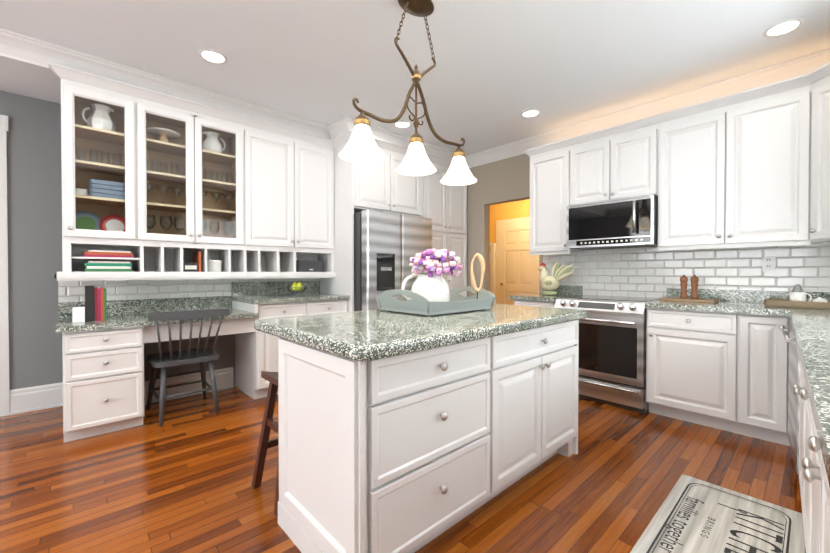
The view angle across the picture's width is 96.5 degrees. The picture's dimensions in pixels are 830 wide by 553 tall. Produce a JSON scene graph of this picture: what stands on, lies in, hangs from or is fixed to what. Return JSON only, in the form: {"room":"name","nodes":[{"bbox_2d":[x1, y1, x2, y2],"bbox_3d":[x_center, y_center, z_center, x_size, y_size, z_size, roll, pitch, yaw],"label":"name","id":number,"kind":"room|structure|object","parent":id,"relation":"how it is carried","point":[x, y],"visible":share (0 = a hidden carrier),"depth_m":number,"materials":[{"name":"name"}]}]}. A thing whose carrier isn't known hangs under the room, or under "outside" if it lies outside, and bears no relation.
{"room":"kitchen","nodes":[
{"label":"kitchen","id":0,"kind":"room"},
{"bbox_2d":[0,90,234,389],"bbox_3d":[-2.556,-0.249,3.482,7.120,2.740,0.570,-1,1,-43],"label":"wall","id":1,"kind":"structure","parent":0,"point":[34,188],"depth_m":3.12,"materials":[{"name":"grey paint"}]},
{"bbox_2d":[0,115,9,413],"bbox_3d":[-3.723,-0.079,2.610,1.180,2.420,0.029,-1,1,-43],"label":"door frame","id":2,"kind":"structure","parent":1,"relation":"attached to","point":[4,337],"depth_m":2.98,"materials":[{"name":"white wood"}]},
{"bbox_2d":[0,382,62,416],"bbox_3d":[-4.124,1.034,2.252,2.888,0.199,0.029,-1,1,-43],"label":"baseboard","id":3,"kind":"structure","parent":1,"relation":"attached to","point":[30,399],"depth_m":3.11,"materials":[{"name":"white wood"}]},
{"bbox_2d":[58,282,319,317],"bbox_3d":[-1.952,0.188,3.641,2.238,0.260,0.020,-1,1,-43],"label":"backsplash","id":4,"kind":"structure","parent":1,"relation":"attached to","point":[222,301],"depth_m":3.48,"materials":[{"name":"grey stone"}]},
{"bbox_2d":[144,367,233,404],"bbox_3d":[-2.125,1.021,3.484,0.780,0.199,0.029,-1,1,-43],"label":"baseboard","id":5,"kind":"structure","parent":1,"relation":"attached to","point":[224,377],"depth_m":3.49,"materials":[{"name":"white wood"}]},
{"bbox_2d":[224,114,335,253],"bbox_3d":[-1.388,-0.895,3.925,1.008,1.213,0.350,-1,1,-43],"label":"upper cabinet","id":6,"kind":"object","parent":1,"relation":"attached to","point":[300,195],"depth_m":3.71,"materials":[{"name":"white wood"}]},
{"bbox_2d":[82,250,322,271],"bbox_3d":[-1.822,-0.138,3.520,1.990,0.185,0.232,-1,1,-43],"label":"books","id":7,"kind":"object","parent":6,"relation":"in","point":[212,266],"visible":0.98,"depth_m":2.95,"materials":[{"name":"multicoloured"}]},
{"bbox_2d":[336,131,423,221],"bbox_3d":[-0.520,-1.118,4.472,0.961,0.778,0.720,-1,1,-43],"label":"upper cabinet","id":8,"kind":"object","parent":1,"relation":"attached to","point":[378,186],"depth_m":4.10,"materials":[{"name":"white wood"}]},
{"bbox_2d":[75,103,234,236],"bbox_3d":[-2.185,-0.826,3.199,1.190,1.030,0.250,-1,1,-43],"label":"dishware","id":9,"kind":"object","parent":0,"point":[96,120],"depth_m":2.99,"materials":[{"name":"white ceramic"}]},
{"bbox_2d":[0,386,805,552],"bbox_3d":[-0.350,1.161,2.580,9.120,0.060,6.170,-1,1,-43],"label":"floor","id":10,"kind":"structure","parent":0,"point":[180,480],"depth_m":2.04,"materials":[{"name":"brown wood"}]},
{"bbox_2d":[62,326,147,441],"bbox_3d":[-2.383,0.748,2.833,0.440,0.760,0.630,-1,1,-43],"label":"base cabinet","id":11,"kind":"object","parent":10,"relation":"on","point":[103,370],"depth_m":2.60,"materials":[{"name":"white wood"}]},
{"bbox_2d":[56,306,259,333],"bbox_3d":[-2.085,0.344,3.088,1.289,0.040,0.654,-1,1,-43],"label":"countertop","id":12,"kind":"structure","parent":11,"relation":"on","point":[114,321],"depth_m":2.75,"materials":[{"name":"grey stone"}]},
{"bbox_2d":[72,307,84,322],"bbox_3d":[-2.431,0.272,2.677,0.065,0.110,0.110,-1,1,-43],"label":"bookend","id":13,"kind":"object","parent":12,"relation":"on","point":[78,314],"visible":1,"depth_m":2.64,"materials":[{"name":"white stone"}]},
{"bbox_2d":[85,286,106,321],"bbox_3d":[-2.405,0.198,2.790,0.118,0.255,0.201,-1,1,-43],"label":"books","id":14,"kind":"object","parent":12,"relation":"on","point":[95,303],"visible":1,"depth_m":2.72,"materials":[{"name":"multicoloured paper"}]},
{"bbox_2d":[146,309,229,425],"bbox_3d":[-1.915,0.693,3.077,0.550,0.870,0.584,-1,1,-43],"label":"chair","id":15,"kind":"object","parent":10,"relation":"on","point":[165,360],"visible":1,"depth_m":2.96,"materials":[{"name":"grey wood"}]},
{"bbox_2d":[251,371,278,516],"bbox_3d":[-0.576,0.821,2.055,0.526,0.629,0.346,-1,1,-43],"label":"stool","id":16,"kind":"object","parent":10,"relation":"on","point":[269,423],"visible":0.1,"depth_m":1.99,"materials":[{"name":"brown wood"}]},
{"bbox_2d":[232,298,351,399],"bbox_3d":[-1.271,0.680,3.859,0.948,0.874,0.630,-1,1,-43],"label":"base cabinet","id":17,"kind":"object","parent":10,"relation":"on","point":[256,351],"depth_m":3.43,"materials":[{"name":"white wood"}]},
{"bbox_2d":[232,294,351,305],"bbox_3d":[-1.274,0.222,3.835,0.978,0.040,0.654,-1,1,-43],"label":"countertop","id":18,"kind":"structure","parent":17,"relation":"on","point":[252,299],"depth_m":3.65,"materials":[{"name":"grey stone"}]},
{"bbox_2d":[286,281,307,295],"bbox_3d":[-1.228,0.117,3.861,0.221,0.165,0.224,-1,1,-43],"label":"bowl","id":19,"kind":"object","parent":18,"relation":"on","point":[296,288],"visible":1,"depth_m":3.81,"materials":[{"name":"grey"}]},
{"bbox_2d":[354,210,431,310],"bbox_3d":[-0.438,0.205,4.397,0.945,1.813,0.925,-1,1,-43],"label":"fridge","id":20,"kind":"object","parent":10,"relation":"on","point":[387,246],"visible":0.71,"depth_m":3.91,"materials":[{"name":"grey metal"}]},
{"bbox_2d":[278,315,585,552],"bbox_3d":[0.210,0.700,2.030,1.686,0.872,0.699,-1,1,-43],"label":"kitchen island","id":21,"kind":"object","parent":10,"relation":"on","point":[401,432],"depth_m":1.51,"materials":[{"name":"painted wood"},{"name":"granite"},{"name":"satin nickel"}]},
{"bbox_2d":[254,303,586,366],"bbox_3d":[0.143,0.244,2.143,1.775,0.050,0.985,-1,1,-43],"label":"island countertop","id":22,"kind":"structure","parent":21,"relation":"on","point":[352,336],"depth_m":1.67,"materials":[{"name":"grey stone"}]},
{"bbox_2d":[376,287,495,315],"bbox_3d":[0.141,0.144,2.376,0.645,0.142,0.471,-1,1,-43],"label":"tray","id":23,"kind":"object","parent":22,"relation":"on","point":[417,303],"visible":0.88,"depth_m":2.21,"materials":[{"name":"grey wood"}]},
{"bbox_2d":[401,249,462,301],"bbox_3d":[0.137,0.009,2.372,0.357,0.366,0.346,-1,1,-43],"label":"pitcher","id":24,"kind":"object","parent":23,"relation":"on","point":[430,283],"visible":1,"depth_m":2.28,"materials":[{"name":"white ceramic"}]},
{"bbox_2d":[470,253,485,298],"bbox_3d":[0.407,0.020,2.400,0.080,0.343,0.076,-1,1,-43],"label":"sculpture","id":25,"kind":"object","parent":23,"relation":"on","point":[483,267],"visible":0.92,"depth_m":2.39,"materials":[{"name":"beige wood"}]},
{"bbox_2d":[424,154,466,296],"bbox_3d":[0.162,-0.205,5.110,0.893,2.618,0.720,-1,1,-43],"label":"tall cabinet","id":26,"kind":"object","parent":10,"relation":"on","point":[446,205],"depth_m":4.86,"materials":[{"name":"white wood"}]},
{"bbox_2d":[554,295,657,413],"bbox_3d":[1.808,0.661,3.477,0.710,0.921,0.766,-1,1,-43],"label":"stove","id":27,"kind":"object","parent":10,"relation":"on","point":[612,353],"visible":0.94,"depth_m":3.18,"materials":[{"name":"grey metal"}]},
{"bbox_2d":[510,62,829,552],"bbox_3d":[0.554,-0.112,1.453,5.298,2.510,3.063,-1,1,-43],"label":"kitchen cabinets","id":28,"kind":"object","parent":10,"relation":"on","point":[738,184],"visible":0.85,"depth_m":2.81,"materials":[{"name":"white painted wood"},{"name":"satin nickel"}]},
{"bbox_2d":[538,261,576,294],"bbox_3d":[1.501,0.014,3.939,0.164,0.370,0.444,-1,1,-43],"label":"rooster","id":29,"kind":"object","parent":28,"relation":"on","point":[549,284],"visible":1,"depth_m":3.93,"materials":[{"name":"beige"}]},
{"bbox_2d":[566,194,657,249],"bbox_3d":[1.902,-0.493,3.551,0.465,0.424,0.758,-1,1,-43],"label":"microwave","id":30,"kind":"object","parent":28,"relation":"attached to","point":[630,222],"visible":1,"depth_m":3.39,"materials":[{"name":"grey metal"}]},
{"bbox_2d":[658,275,718,302],"bbox_3d":[2.324,0.096,3.151,0.220,0.222,0.380,-1,1,-43],"label":"pepper mills","id":31,"kind":"object","parent":28,"relation":"on","point":[694,279],"visible":0.98,"depth_m":3.13,"materials":[{"name":"brown wood"}]},
{"bbox_2d":[763,298,829,308],"bbox_3d":[2.773,0.191,2.533,0.256,0.045,0.556,-1,1,-43],"label":"tray","id":32,"kind":"object","parent":28,"relation":"on","point":[773,302],"visible":0.95,"depth_m":2.54,"materials":[{"name":"brown wood"}]},
{"bbox_2d":[789,284,826,301],"bbox_3d":[2.720,0.128,2.565,0.086,0.145,0.191,0,1,-25],"label":"mug","id":33,"kind":"object","parent":32,"relation":"on","point":[797,293],"visible":0.56,"depth_m":2.56,"materials":[{"name":"white ceramic"}]},
{"bbox_2d":[630,475,804,552],"bbox_3d":[1.303,1.135,1.577,1.050,0.011,0.485,-1,1,-43],"label":"kitchen mat","id":34,"kind":"object","parent":10,"relation":"on","point":[693,515],"visible":1,"depth_m":1.69,"materials":[{"name":"grey"}]},
{"bbox_2d":[0,0,829,155],"bbox_3d":[-0.350,-1.619,2.550,9.120,0.020,6.170,-1,1,-43],"label":"ceiling","id":35,"kind":"structure","parent":0,"point":[493,74],"depth_m":2.63,"materials":[{"name":"white paint"}]},
{"bbox_2d":[0,28,336,138],"bbox_3d":[-2.769,-1.539,2.392,5.106,0.135,0.120,-1,1,-43],"label":"crown molding","id":36,"kind":"structure","parent":35,"relation":"attached to","point":[25,49],"depth_m":2.91,"materials":[{"name":"white wood"}]},
{"bbox_2d":[198,49,227,63],"bbox_3d":[-1.479,-1.606,2.713,0.190,0.008,0.190,-1,1,-43],"label":"recessed light","id":37,"kind":"object","parent":35,"relation":"in","point":[212,56],"visible":1,"depth_m":2.71,"materials":[{"name":"white"}]},
{"bbox_2d":[0,56,440,166],"bbox_3d":[-2.270,-1.557,3.249,7.060,0.117,0.951,0,1,-39],"label":"soffit beam","id":38,"kind":"structure","parent":35,"relation":"attached to","point":[27,79],"depth_m":2.82,"materials":[{"name":"white paint"}]},
{"bbox_2d":[394,121,410,127],"bbox_3d":[-0.134,-1.619,3.954,0.190,0.008,0.190,-1,1,-43],"label":"recessed light","id":39,"kind":"object","parent":35,"relation":"in","point":[402,124],"visible":0.98,"depth_m":3.95,"materials":[{"name":"white"}]},
{"bbox_2d":[338,0,476,185],"bbox_3d":[0.007,-1.115,2.184,1.012,0.978,0.246,-1,1,-43],"label":"chandelier","id":40,"kind":"object","parent":35,"relation":"hanging from","point":[361,147],"visible":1,"depth_m":2.15,"materials":[{"name":"white glass"}]},
{"bbox_2d":[521,109,540,117],"bbox_3d":[1.150,-1.616,3.683,0.190,0.008,0.190,-1,1,-43],"label":"recessed light","id":41,"kind":"object","parent":35,"relation":"in","point":[531,113],"visible":1,"depth_m":3.68,"materials":[{"name":"white"}]},
{"bbox_2d":[763,18,803,37],"bbox_3d":[2.379,-1.603,2.395,0.190,0.008,0.190,-1,1,-43],"label":"recessed light","id":42,"kind":"object","parent":35,"relation":"in","point":[784,27],"visible":1,"depth_m":2.39,"materials":[{"name":"white"}]},
{"bbox_2d":[489,205,490,291],"bbox_3d":[0.272,-0.274,5.846,0.004,2.740,2.190,-1,1,-43],"label":"wall","id":43,"kind":"structure","parent":0,"point":[490,205],"depth_m":5.05,"materials":[{"name":"brown"}]},
{"bbox_2d":[491,199,529,242],"bbox_3d":[1.998,-0.280,6.479,0.120,2.740,3.600,-1,1,-43],"label":"wall","id":44,"kind":"structure","parent":0,"point":[513,210],"depth_m":6.73,"materials":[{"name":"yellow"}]},
{"bbox_2d":[490,217,538,303],"bbox_3d":[1.449,0.025,6.908,0.104,2.120,1.990,-1,1,-43],"label":"door frame","id":45,"kind":"structure","parent":44,"relation":"attached to","point":[495,270],"depth_m":6.85,"materials":[{"name":"beige wood"}]},
{"bbox_2d":[500,222,537,304],"bbox_3d":[1.807,0.072,6.524,0.100,2.025,0.760,-1,1,-43],"label":"hall door","id":46,"kind":"structure","parent":44,"relation":"in","point":[518,269],"depth_m":6.55,"materials":[{"name":"beige wood"}]},
{"bbox_2d":[467,84,817,296],"bbox_3d":[1.942,-0.254,3.945,0.120,2.740,5.090,-1,1,-43],"label":"wall","id":47,"kind":"structure","parent":0,"point":[506,180],"depth_m":4.96,"materials":[{"name":"beige paint"}]},
{"bbox_2d":[336,116,467,165],"bbox_3d":[-0.055,-1.560,4.429,1.882,0.135,0.148,-1,1,-43],"label":"crown molding","id":48,"kind":"structure","parent":47,"relation":"attached to","point":[346,123],"depth_m":4.19,"materials":[{"name":"white wood"}]},
{"bbox_2d":[468,48,829,167],"bbox_3d":[2.031,-1.552,3.658,0.118,0.135,4.050,-1,1,-43],"label":"crown molding","id":49,"kind":"structure","parent":47,"relation":"attached to","point":[805,64],"depth_m":3.35,"materials":[{"name":"white wood"}]},
{"bbox_2d":[762,257,774,271],"bbox_3d":[2.791,-0.095,2.923,0.008,0.115,0.075,-1,1,-43],"label":"electrical outlet","id":50,"kind":"object","parent":47,"relation":"attached to","point":[768,264],"visible":1,"depth_m":2.92,"materials":[{"name":"white plastic"}]}
]}

